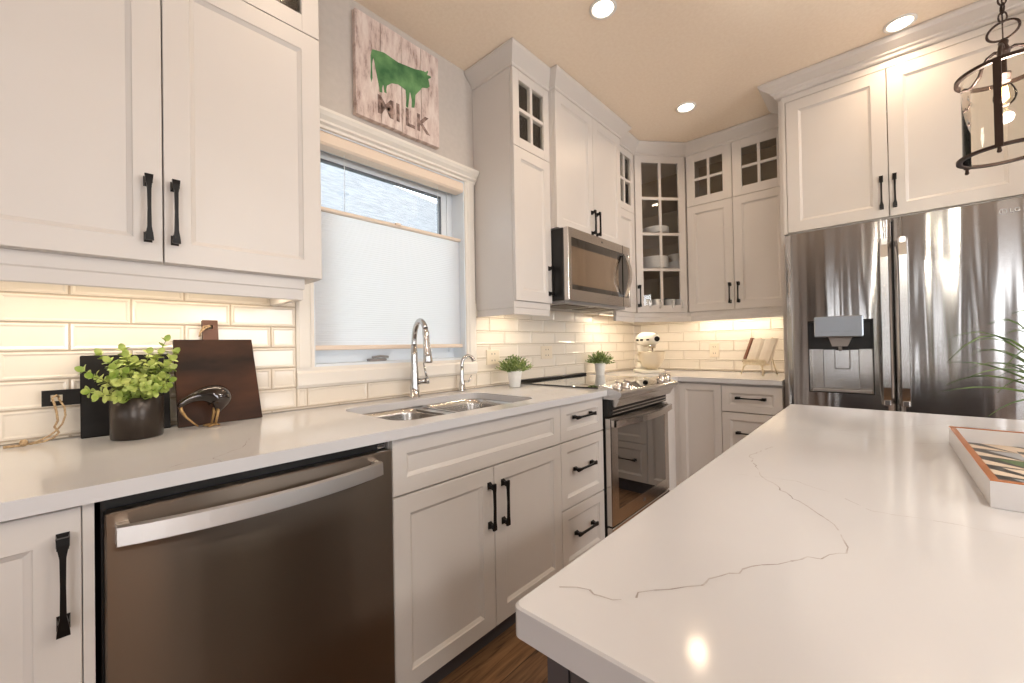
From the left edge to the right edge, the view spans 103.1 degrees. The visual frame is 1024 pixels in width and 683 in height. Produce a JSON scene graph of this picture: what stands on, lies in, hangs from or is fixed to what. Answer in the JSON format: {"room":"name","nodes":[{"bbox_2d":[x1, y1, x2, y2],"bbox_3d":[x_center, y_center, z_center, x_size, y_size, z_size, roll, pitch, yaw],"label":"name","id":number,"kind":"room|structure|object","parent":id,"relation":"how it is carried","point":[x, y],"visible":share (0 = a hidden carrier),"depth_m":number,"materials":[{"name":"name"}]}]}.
{"room":"kitchen","nodes":[
{"label":"kitchen","id":0,"kind":"room"},
{"bbox_2d":[3,0,629,445],"bbox_3d":[-2.320,-0.155,0.110,0.160,2.701,10.080,-2,-1,42],"label":"wall","id":1,"kind":"structure","parent":0,"point":[334,16],"depth_m":1.85,"materials":[{"name":"paint"}]},
{"bbox_2d":[0,0,321,306],"bbox_3d":[-1.031,-0.783,1.170,0.341,1.300,0.824,-2,-1,42],"label":"upper cabinet","id":2,"kind":"object","parent":1,"relation":"attached to","point":[148,145],"visible":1,"depth_m":1.07,"materials":[{"name":"paint"}]},
{"bbox_2d":[0,281,634,445],"bbox_3d":[-0.538,0.023,1.938,0.008,0.485,4.980,-2,-1,42],"label":"tile backsplash","id":3,"kind":"structure","parent":1,"relation":"attached to","point":[45,329],"depth_m":1.34,"materials":[{"name":"beige tile"}]},
{"bbox_2d":[486,350,499,364],"bbox_3d":[-0.112,0.092,2.395,0.007,0.087,0.108,-2,-1,42],"label":"wall outlet","id":4,"kind":"object","parent":3,"relation":"attached to","point":[492,356],"visible":1,"depth_m":2.39,"materials":[{"name":"beige plastic"}]},
{"bbox_2d":[541,346,551,358],"bbox_3d":[0.238,0.075,2.780,0.007,0.087,0.122,-2,-1,42],"label":"wall outlet","id":5,"kind":"object","parent":3,"relation":"attached to","point":[546,351],"visible":1,"depth_m":2.77,"materials":[{"name":"beige plastic"}]},
{"bbox_2d":[295,105,478,388],"bbox_3d":[-0.575,-0.384,1.989,0.202,1.136,0.966,-2,-1,42],"label":"window","id":6,"kind":"structure","parent":1,"relation":"in","point":[455,213],"depth_m":1.97,"materials":[{"name":"paint"}]},
{"bbox_2d":[314,211,459,345],"bbox_3d":[-0.565,-0.269,1.980,0.001,0.571,0.802,-2,-1,42],"label":"shade","id":7,"kind":"object","parent":6,"relation":"attached to","point":[378,279],"depth_m":1.93,"materials":[{"name":"fabric"}]},
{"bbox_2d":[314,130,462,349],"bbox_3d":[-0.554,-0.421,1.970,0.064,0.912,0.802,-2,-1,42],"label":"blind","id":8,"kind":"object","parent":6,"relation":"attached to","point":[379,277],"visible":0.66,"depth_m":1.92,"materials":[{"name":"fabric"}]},
{"bbox_2d":[352,7,438,149],"bbox_3d":[-0.542,-1.234,1.952,0.028,0.468,0.453,-2,-1,42],"label":"wall picture","id":9,"kind":"object","parent":1,"relation":"attached to","point":[395,81],"visible":1,"depth_m":1.92,"materials":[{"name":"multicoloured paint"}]},
{"bbox_2d":[370,49,430,107],"bbox_3d":[-0.525,-1.252,1.951,0.001,0.241,0.334,-2,-1,42],"label":"print","id":10,"kind":"object","parent":9,"relation":"attached to","point":[398,79],"depth_m":1.94,"materials":[{"name":"green paint"}]},
{"bbox_2d":[472,66,554,316],"bbox_3d":[0.017,-0.791,2.322,0.341,1.300,0.315,-2,-1,42],"label":"upper cabinet","id":11,"kind":"object","parent":1,"relation":"attached to","point":[514,269],"visible":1,"depth_m":2.22,"materials":[{"name":"paint"}]},
{"bbox_2d":[464,37,778,157],"bbox_3d":[0.739,-1.491,2.710,2.188,0.087,0.759,-1,-1,-20],"label":"trim","id":12,"kind":"structure","parent":11,"relation":"attached to","point":[510,53],"depth_m":2.55,"materials":[{"name":"paint"}]},
{"bbox_2d":[548,90,621,244],"bbox_3d":[0.397,-1.048,2.715,0.384,0.794,0.782,-2,-1,42],"label":"upper cabinet","id":13,"kind":"object","parent":1,"relation":"attached to","point":[585,186],"visible":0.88,"depth_m":2.54,"materials":[{"name":"paint"}]},
{"bbox_2d":[550,226,631,312],"bbox_3d":[0.438,-0.430,2.669,0.478,0.431,0.756,-2,-1,42],"label":"microwave","id":14,"kind":"object","parent":13,"relation":"attached to","point":[592,273],"visible":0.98,"depth_m":2.46,"materials":[{"name":"silver metal"}]},
{"bbox_2d":[582,146,635,314],"bbox_3d":[0.738,-0.833,3.140,0.307,1.228,0.303,-2,-1,42],"label":"upper cabinet","id":15,"kind":"object","parent":1,"relation":"attached to","point":[626,158],"visible":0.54,"depth_m":3.10,"materials":[{"name":"paint"}]},
{"bbox_2d":[598,313,612,315],"bbox_3d":[0.749,-0.209,3.158,0.024,0.014,0.280,-2,-1,42],"label":"light","id":16,"kind":"object","parent":15,"relation":"attached to","point":[607,314],"visible":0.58,"depth_m":3.10,"materials":[{"name":"white plastic"}]},
{"bbox_2d":[605,155,782,321],"bbox_3d":[1.289,-0.807,3.033,1.254,1.300,0.876,-2,-1,42],"label":"upper cabinet","id":17,"kind":"object","parent":1,"relation":"attached to","point":[660,194],"visible":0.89,"depth_m":3.19,"materials":[{"name":"paint"}]},
{"bbox_2d":[644,299,651,307],"bbox_3d":[1.063,-0.285,3.198,0.104,0.090,0.080,-1,-1,37],"label":"mug","id":18,"kind":"object","parent":17,"relation":"in","point":[646,301],"visible":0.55,"depth_m":3.17,"materials":[{"name":"white ceramic"}]},
{"bbox_2d":[644,299,650,304],"bbox_3d":[1.054,-0.285,3.205,0.080,0.090,0.080,-1,-1,-23],"label":"cup","id":19,"kind":"object","parent":18,"relation":"on","point":[646,301],"depth_m":3.17,"materials":[{"name":"white ceramic"}]},
{"bbox_2d":[644,266,668,267],"bbox_3d":[1.148,-0.582,3.265,0.210,0.014,0.210,-2,-1,42],"label":"plate","id":20,"kind":"object","parent":17,"relation":"on","point":[649,266],"visible":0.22,"depth_m":3.19,"materials":[{"name":"white ceramic"}]},
{"bbox_2d":[643,264,668,267],"bbox_3d":[1.148,-0.594,3.266,0.210,0.014,0.210,-2,-1,42],"label":"plate","id":21,"kind":"object","parent":20,"relation":"on","point":[653,264],"visible":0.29,"depth_m":3.18,"materials":[{"name":"white ceramic"}]},
{"bbox_2d":[643,263,668,265],"bbox_3d":[1.148,-0.605,3.266,0.210,0.014,0.210,-2,-1,42],"label":"plate","id":22,"kind":"object","parent":21,"relation":"on","point":[650,263],"visible":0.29,"depth_m":3.18,"materials":[{"name":"white ceramic"}]},
{"bbox_2d":[643,261,668,264],"bbox_3d":[1.147,-0.617,3.266,0.210,0.014,0.210,-2,-1,42],"label":"plate","id":23,"kind":"object","parent":22,"relation":"on","point":[654,261],"visible":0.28,"depth_m":3.19,"materials":[{"name":"white ceramic"}]},
{"bbox_2d":[643,260,668,262],"bbox_3d":[1.147,-0.628,3.266,0.210,0.014,0.210,-2,-1,42],"label":"plate","id":24,"kind":"object","parent":23,"relation":"on","point":[650,260],"visible":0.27,"depth_m":3.19,"materials":[{"name":"white ceramic"}]},
{"bbox_2d":[643,258,667,261],"bbox_3d":[1.147,-0.640,3.266,0.210,0.014,0.210,-2,-1,42],"label":"plate","id":25,"kind":"object","parent":24,"relation":"on","point":[655,258],"visible":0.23,"depth_m":3.19,"materials":[{"name":"white ceramic"}]},
{"bbox_2d":[643,257,668,259],"bbox_3d":[1.147,-0.651,3.266,0.210,0.014,0.210,-2,-1,42],"label":"plate","id":26,"kind":"object","parent":25,"relation":"on","point":[650,257],"visible":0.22,"depth_m":3.19,"materials":[{"name":"white ceramic"}]},
{"bbox_2d":[643,255,667,258],"bbox_3d":[1.147,-0.663,3.266,0.210,0.014,0.210,-2,-1,42],"label":"plate","id":27,"kind":"object","parent":26,"relation":"on","point":[655,255],"visible":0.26,"depth_m":3.18,"materials":[{"name":"white ceramic"}]},
{"bbox_2d":[652,299,662,307],"bbox_3d":[1.153,-0.287,3.201,0.080,0.090,0.104,-1,-1,-43],"label":"mug","id":28,"kind":"object","parent":17,"relation":"in","point":[654,301],"visible":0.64,"depth_m":3.17,"materials":[{"name":"white ceramic"}]},
{"bbox_2d":[652,299,660,304],"bbox_3d":[1.145,-0.286,3.209,0.080,0.090,0.080,-1,-1,-13],"label":"cup","id":29,"kind":"object","parent":28,"relation":"on","point":[654,301],"depth_m":3.17,"materials":[{"name":"white ceramic"}]},
{"bbox_2d":[648,230,668,232],"bbox_3d":[1.157,-0.863,3.269,0.200,0.014,0.200,-2,-1,42],"label":"plate","id":30,"kind":"object","parent":17,"relation":"on","point":[655,231],"visible":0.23,"depth_m":3.19,"materials":[{"name":"white ceramic"}]},
{"bbox_2d":[644,228,668,231],"bbox_3d":[1.157,-0.875,3.269,0.200,0.014,0.200,-2,-1,42],"label":"plate","id":31,"kind":"object","parent":30,"relation":"on","point":[656,228],"visible":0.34,"depth_m":3.19,"materials":[{"name":"white ceramic"}]},
{"bbox_2d":[643,227,668,231],"bbox_3d":[1.157,-0.887,3.269,0.200,0.014,0.200,-2,-1,42],"label":"plate","id":32,"kind":"object","parent":31,"relation":"on","point":[652,227],"visible":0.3,"depth_m":3.20,"materials":[{"name":"white ceramic"}]},
{"bbox_2d":[643,225,668,229],"bbox_3d":[1.157,-0.899,3.269,0.200,0.014,0.200,-2,-1,42],"label":"plate","id":33,"kind":"object","parent":32,"relation":"on","point":[656,225],"visible":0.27,"depth_m":3.19,"materials":[{"name":"white ceramic"}]},
{"bbox_2d":[665,299,675,307],"bbox_3d":[1.264,-0.288,3.219,0.080,0.090,0.104,-1,-1,-33],"label":"mug","id":34,"kind":"object","parent":17,"relation":"in","point":[667,301],"visible":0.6,"depth_m":3.19,"materials":[{"name":"white ceramic"}]},
{"bbox_2d":[665,299,675,304],"bbox_3d":[1.258,-0.288,3.229,0.080,0.090,0.080,-1,-1,-3],"label":"cup","id":35,"kind":"object","parent":34,"relation":"on","point":[668,301],"depth_m":3.20,"materials":[{"name":"white ceramic"}]},
{"bbox_2d":[675,299,683,307],"bbox_3d":[1.347,-0.290,3.222,0.080,0.090,0.104,-1,-1,-23],"label":"mug","id":36,"kind":"object","parent":17,"relation":"in","point":[677,301],"visible":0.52,"depth_m":3.21,"materials":[{"name":"white ceramic"}]},
{"bbox_3d":[1.345,-0.585,3.289,0.170,0.014,0.170,-2,-1,42],"label":"plate","id":37,"kind":"object","parent":17,"relation":"on","visible":0},
{"bbox_3d":[1.345,-0.597,3.289,0.170,0.014,0.170,-2,-1,42],"label":"plate","id":38,"kind":"object","parent":37,"relation":"on","visible":0},
{"bbox_3d":[1.345,-0.608,3.289,0.170,0.014,0.170,-2,-1,42],"label":"plate","id":39,"kind":"object","parent":38,"relation":"on","visible":0},
{"bbox_3d":[1.345,-0.620,3.289,0.170,0.014,0.170,-2,-1,42],"label":"plate","id":40,"kind":"object","parent":39,"relation":"on","visible":0},
{"bbox_3d":[1.344,-0.631,3.289,0.170,0.014,0.170,-2,-1,42],"label":"plate","id":41,"kind":"object","parent":40,"relation":"on","visible":0},
{"bbox_2d":[668,253,678,260],"bbox_3d":[1.344,-0.668,3.290,0.156,0.062,0.156,-2,-1,42],"label":"serving bowl","id":42,"kind":"object","parent":41,"relation":"on","point":[673,257],"visible":0.4,"depth_m":3.25,"materials":[{"name":"white ceramic"}]},
{"bbox_2d":[438,623,547,682],"bbox_3d":[-0.021,1.185,-1.972,6.310,0.100,10.380,-2,-1,42],"label":"floor","id":43,"kind":"structure","parent":0,"point":[507,658],"depth_m":1.47,"materials":[{"name":"brown wood"}]},
{"bbox_2d":[0,503,95,682],"bbox_3d":[-1.140,0.740,0.769,0.660,0.882,0.473,-2,-1,42],"label":"base cabinet","id":44,"kind":"object","parent":43,"relation":"on","point":[47,560],"visible":0.88,"depth_m":0.70,"materials":[{"name":"paint"}]},
{"bbox_2d":[94,442,394,682],"bbox_3d":[-0.745,0.740,1.147,0.680,0.870,0.601,-2,-1,42],"label":"dishwasher","id":45,"kind":"object","parent":43,"relation":"on","point":[280,573],"visible":0.98,"depth_m":0.92,"materials":[{"name":"grey metal"}]},
{"bbox_2d":[366,402,562,682],"bbox_3d":[-0.280,0.733,1.714,0.660,0.882,0.852,-2,-1,42],"label":"base cabinet","id":46,"kind":"object","parent":43,"relation":"on","point":[477,507],"visible":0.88,"depth_m":1.43,"materials":[{"name":"paint"}]},
{"bbox_2d":[547,656,588,682],"bbox_3d":[0.838,0.702,0.666,0.870,0.882,1.493,-2,-1,42],"label":"kitchen island","id":47,"kind":"object","parent":43,"relation":"on","point":[557,673],"visible":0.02,"depth_m":0.38,"materials":[{"name":"paint"}]},
{"bbox_2d":[516,404,1023,682],"bbox_3d":[0.956,0.242,0.556,1.171,0.030,1.555,-2,-1,42],"label":"island countertop","id":48,"kind":"structure","parent":47,"relation":"on","point":[826,544],"depth_m":0.41,"materials":[{"name":"white stone"}]},
{"bbox_2d":[941,308,1023,415],"bbox_3d":[1.231,0.072,0.881,0.439,0.304,0.439,-2,-1,42],"label":"grass plant","id":49,"kind":"object","parent":48,"relation":"on","point":[1004,339],"visible":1,"depth_m":0.94,"materials":[{"name":"green plant leaves"},{"name":"white ceramic"}]},
{"bbox_2d":[949,426,1023,512],"bbox_3d":[0.950,0.208,0.632,0.330,0.038,0.472,-2,-1,42],"label":"tray","id":50,"kind":"object","parent":48,"relation":"on","point":[994,459],"visible":1,"depth_m":0.73,"materials":[{"name":"white painted wood"},{"name":"orange-brown wood"}]},
{"bbox_2d":[559,397,604,567],"bbox_3d":[0.134,0.730,2.169,0.660,0.882,0.379,-2,-1,42],"label":"base cabinet","id":51,"kind":"object","parent":43,"relation":"on","point":[581,423],"visible":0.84,"depth_m":1.96,"materials":[{"name":"paint"}]},
{"bbox_2d":[0,384,606,521],"bbox_3d":[-0.756,0.279,1.204,0.646,0.031,3.000,-2,-1,42],"label":"countertop","id":52,"kind":"structure","parent":51,"relation":"on","point":[59,474],"depth_m":1.02,"materials":[{"name":"white stone"}]},
{"bbox_2d":[41,354,170,438],"bbox_3d":[-1.172,0.155,1.186,0.048,0.231,0.264,-2,-1,42],"label":"cutting board","id":53,"kind":"object","parent":52,"relation":"on","point":[94,416],"visible":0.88,"depth_m":1.15,"materials":[{"name":"black wood"}]},
{"bbox_2d":[3,394,66,448],"bbox_3d":[-1.249,0.206,1.065,0.022,0.128,0.108,-1,-1,34],"label":"cord","id":54,"kind":"object","parent":53,"relation":"hanging from","point":[24,442],"visible":1,"depth_m":1.09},
{"bbox_2d":[74,335,179,440],"bbox_3d":[-1.043,0.123,1.113,0.172,0.288,0.212,-2,-1,42],"label":"potted plant","id":55,"kind":"object","parent":52,"relation":"on","point":[136,411],"visible":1,"depth_m":1.10,"materials":[{"name":"green plant"}]},
{"bbox_2d":[177,385,231,426],"bbox_3d":[-0.961,0.202,1.274,0.071,0.129,0.140,-2,-1,42],"label":"bird figurine","id":56,"kind":"object","parent":52,"relation":"on","point":[219,396],"visible":1,"depth_m":1.27,"materials":[{"name":"metal"}]},
{"bbox_2d":[173,320,261,427],"bbox_3d":[-0.988,0.099,1.370,0.078,0.343,0.234,-2,-1,42],"label":"cutting board","id":57,"kind":"object","parent":52,"relation":"on","point":[210,360],"visible":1,"depth_m":1.36,"materials":[{"name":"brown wood"}]},
{"bbox_2d":[409,318,432,397],"bbox_3d":[-0.407,0.078,1.893,0.165,0.372,0.093,-2,-1,42],"label":"faucet","id":58,"kind":"object","parent":52,"relation":"on","point":[416,381],"visible":1,"depth_m":1.90,"materials":[{"name":"silver metal"}]},
{"bbox_2d":[362,399,512,419],"bbox_3d":[-0.273,0.400,1.701,0.441,0.218,0.728,-2,-1,42],"label":"sink","id":59,"kind":"object","parent":52,"relation":"in","point":[430,410],"visible":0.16,"depth_m":1.79,"materials":[{"name":"silver metal"}]},
{"bbox_2d":[458,354,475,391],"bbox_3d":[-0.244,0.166,2.174,0.100,0.196,0.046,-1,-1,-37],"label":"faucet","id":60,"kind":"object","parent":52,"relation":"on","point":[462,388],"visible":1,"depth_m":2.15,"materials":[{"name":"silver metal"}]},
{"bbox_2d":[495,354,532,386],"bbox_3d":[0.009,0.165,2.323,0.217,0.190,0.221,-2,-1,42],"label":"potted plant","id":61,"kind":"object","parent":52,"relation":"on","point":[512,366],"visible":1,"depth_m":2.29,"materials":[{"name":"green plant"}]},
{"bbox_2d":[521,373,677,537],"bbox_3d":[0.553,0.672,2.563,0.731,0.929,0.766,-2,-1,42],"label":"range cooker","id":62,"kind":"object","parent":43,"relation":"on","point":[635,413],"visible":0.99,"depth_m":2.30,"materials":[{"name":"silver metal"}]},
{"bbox_2d":[521,375,647,388],"bbox_3d":[0.493,0.250,2.615,0.586,0.008,0.766,-2,-1,42],"label":"cooktop","id":63,"kind":"object","parent":62,"relation":"in","point":[574,381],"depth_m":2.56,"materials":[{"name":"black glass"}]},
{"bbox_2d":[605,402,668,526],"bbox_3d":[0.755,0.677,2.380,0.035,0.560,0.755,-2,-1,42],"label":"oven","id":64,"kind":"object","parent":62,"relation":"in","point":[637,454],"depth_m":2.28,"materials":[{"name":"silver glass"}]},
{"bbox_2d":[663,387,675,490],"bbox_3d":[0.860,0.725,2.981,0.585,0.876,0.262,-2,-1,42],"label":"filler panel","id":65,"kind":"object","parent":43,"relation":"on","point":[669,397],"visible":0.07,"depth_m":2.82,"materials":[{"name":"paint"}]},
{"bbox_2d":[674,381,722,486],"bbox_3d":[1.489,0.713,3.011,0.308,0.882,0.666,-2,-1,42],"label":"base cabinet","id":66,"kind":"object","parent":43,"relation":"on","point":[698,405],"visible":0.34,"depth_m":2.78,"materials":[{"name":"paint"}]},
{"bbox_2d":[721,383,784,452],"bbox_3d":[1.718,0.707,2.781,0.340,0.882,0.700,-2,-1,42],"label":"base cabinet","id":67,"kind":"object","parent":43,"relation":"on","point":[745,407],"visible":0.38,"depth_m":2.57,"materials":[{"name":"paint"}]},
{"bbox_2d":[589,369,784,385],"bbox_3d":[1.300,0.259,3.011,1.255,0.030,0.903,-2,-1,42],"label":"countertop","id":68,"kind":"structure","parent":67,"relation":"on","point":[756,378],"depth_m":2.81,"materials":[{"name":"white stone"}]},
{"bbox_2d":[585,350,614,374],"bbox_3d":[0.657,0.160,3.079,0.219,0.191,0.220,-1,-1,-4],"label":"potted plant","id":69,"kind":"object","parent":68,"relation":"on","point":[599,360],"visible":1,"depth_m":3.04,"materials":[{"name":"green plant"}]},
{"bbox_2d":[633,332,664,372],"bbox_3d":[1.082,0.086,3.278,0.247,0.327,0.305,-1,-1,-10],"label":"stand mixer","id":70,"kind":"object","parent":68,"relation":"on","point":[648,361],"visible":0.99,"depth_m":3.19,"materials":[{"name":"white metal"}]},
{"bbox_2d":[635,351,664,369],"bbox_3d":[1.109,0.150,3.233,0.209,0.142,0.209,-1,-1,35],"label":"bowl","id":71,"kind":"object","parent":70,"relation":"on","point":[648,360],"depth_m":3.17,"materials":[{"name":"silver metal"}]},
{"bbox_2d":[740,337,777,375],"bbox_3d":[1.748,0.101,2.855,0.169,0.260,0.202,-1,-1,-13],"label":"book stand","id":72,"kind":"object","parent":68,"relation":"on","point":[761,363],"visible":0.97,"depth_m":2.82,"materials":[{"name":"beige wood"}]},
{"bbox_2d":[742,338,778,363],"bbox_3d":[1.748,0.063,2.861,0.094,0.181,0.234,-1,-1,-13],"label":"cookbook","id":73,"kind":"object","parent":72,"relation":"on","point":[761,349],"visible":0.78,"depth_m":2.85,"materials":[{"name":"brown"}]},
{"bbox_2d":[778,101,788,407],"bbox_3d":[1.865,-0.164,2.696,0.018,2.614,0.617,-2,-1,42],"label":"panel","id":74,"kind":"object","parent":43,"relation":"on","point":[779,102],"visible":0.24,"depth_m":2.47,"materials":[{"name":"paint"}]},
{"bbox_2d":[785,197,1023,419],"bbox_3d":[2.160,0.245,2.294,0.911,1.740,0.784,-2,-1,42],"label":"refrigerator","id":75,"kind":"object","parent":43,"relation":"on","point":[875,309],"visible":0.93,"depth_m":1.99,"materials":[{"name":"grey metal"}]},
{"bbox_2d":[354,0,978,141],"bbox_3d":[-0.071,-1.616,-1.946,6.310,0.100,10.380,-2,-1,42],"label":"ceiling","id":76,"kind":"structure","parent":0,"point":[649,58],"depth_m":2.07,"materials":[{"name":"white paint"}]},
{"bbox_2d":[589,0,616,19],"bbox_3d":[0.420,-1.534,1.875,0.124,0.007,0.124,-2,-1,42],"label":"recessed light","id":77,"kind":"object","parent":76,"relation":"in","point":[599,9],"visible":1,"depth_m":1.88,"materials":[{"name":"white plastic"}]},
{"bbox_2d":[676,102,695,112],"bbox_3d":[1.146,-1.540,2.676,0.124,0.007,0.124,-2,-1,42],"label":"recessed light","id":78,"kind":"object","parent":76,"relation":"in","point":[685,107],"visible":1,"depth_m":2.67,"materials":[{"name":"white plastic"}]},
{"bbox_2d":[883,13,917,33],"bbox_3d":[1.905,-1.560,1.995,0.124,0.007,0.124,-2,-1,42],"label":"recessed light","id":79,"kind":"object","parent":76,"relation":"in","point":[904,21],"visible":1,"depth_m":1.99,"materials":[{"name":"white plastic"}]},
{"bbox_2d":[954,0,1023,174],"bbox_3d":[1.449,-1.048,1.201,0.204,1.029,0.204,-2,-1,42],"label":"pendant lantern","id":80,"kind":"object","parent":76,"relation":"hanging from","point":[1001,76],"visible":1,"depth_m":1.20,"materials":[{"name":"brown metal"}]},
{"bbox_2d":[1002,70,1011,83],"bbox_3d":[1.454,-0.779,1.200,0.028,0.025,0.028,-2,-1,42],"label":"bulb","id":81,"kind":"object","parent":80,"relation":"attached to","point":[1006,75],"depth_m":1.19,"materials":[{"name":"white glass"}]},
{"bbox_3d":[3.340,-0.240,1.875,6.160,2.701,0.150,-2,-1,42],"label":"wall","id":82,"kind":"structure","parent":0,"visible":0},
{"bbox_2d":[634,317,783,372],"bbox_3d":[1.604,-0.002,3.349,1.280,0.484,0.008,-2,-1,42],"label":"tile backsplash","id":83,"kind":"structure","parent":82,"relation":"attached to","point":[686,346],"depth_m":3.32,"materials":[{"name":"beige tile"}]},
{"bbox_2d":[709,343,718,356],"bbox_3d":[1.645,0.069,3.303,0.072,0.116,0.007,-2,-1,42],"label":"wall outlet","id":84,"kind":"object","parent":83,"relation":"attached to","point":[714,347],"visible":1,"depth_m":3.30,"materials":[{"name":"beige plastic"}]},
{"bbox_2d":[686,128,782,311],"bbox_3d":[1.703,-0.851,3.055,0.670,1.228,0.297,-2,-1,42],"label":"upper cabinet","id":85,"kind":"object","parent":82,"relation":"attached to","point":[733,188],"visible":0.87,"depth_m":2.99,"materials":[{"name":"paint"}]},
{"bbox_2d":[781,12,1023,235],"bbox_3d":[2.184,-1.068,2.363,0.937,0.828,0.672,-2,-1,42],"label":"upper cabinet","id":86,"kind":"object","parent":82,"relation":"attached to","point":[882,141],"visible":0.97,"depth_m":2.11,"materials":[{"name":"paint"}]},
{"bbox_2d":[757,0,1023,113],"bbox_3d":[2.066,-1.522,2.242,1.153,0.082,0.449,-2,-1,42],"label":"trim","id":87,"kind":"structure","parent":86,"relation":"attached to","point":[981,13],"depth_m":2.10,"materials":[{"name":"paint"}]},
{"label":"outside","id":88,"kind":"structure","parent":0,"visible":0},
{"bbox_3d":[-7.761,2.491,10.431,21.800,0.200,23.000,-2,-1,42],"label":"lawn","id":89,"kind":"structure","parent":88,"visible":0},
{"bbox_2d":[320,162,437,233],"bbox_3d":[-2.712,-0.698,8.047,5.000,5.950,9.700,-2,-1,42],"label":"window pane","id":90,"kind":"structure","parent":89,"relation":"on","point":[365,196],"depth_m":6.52,"materials":[{"name":"grey"}]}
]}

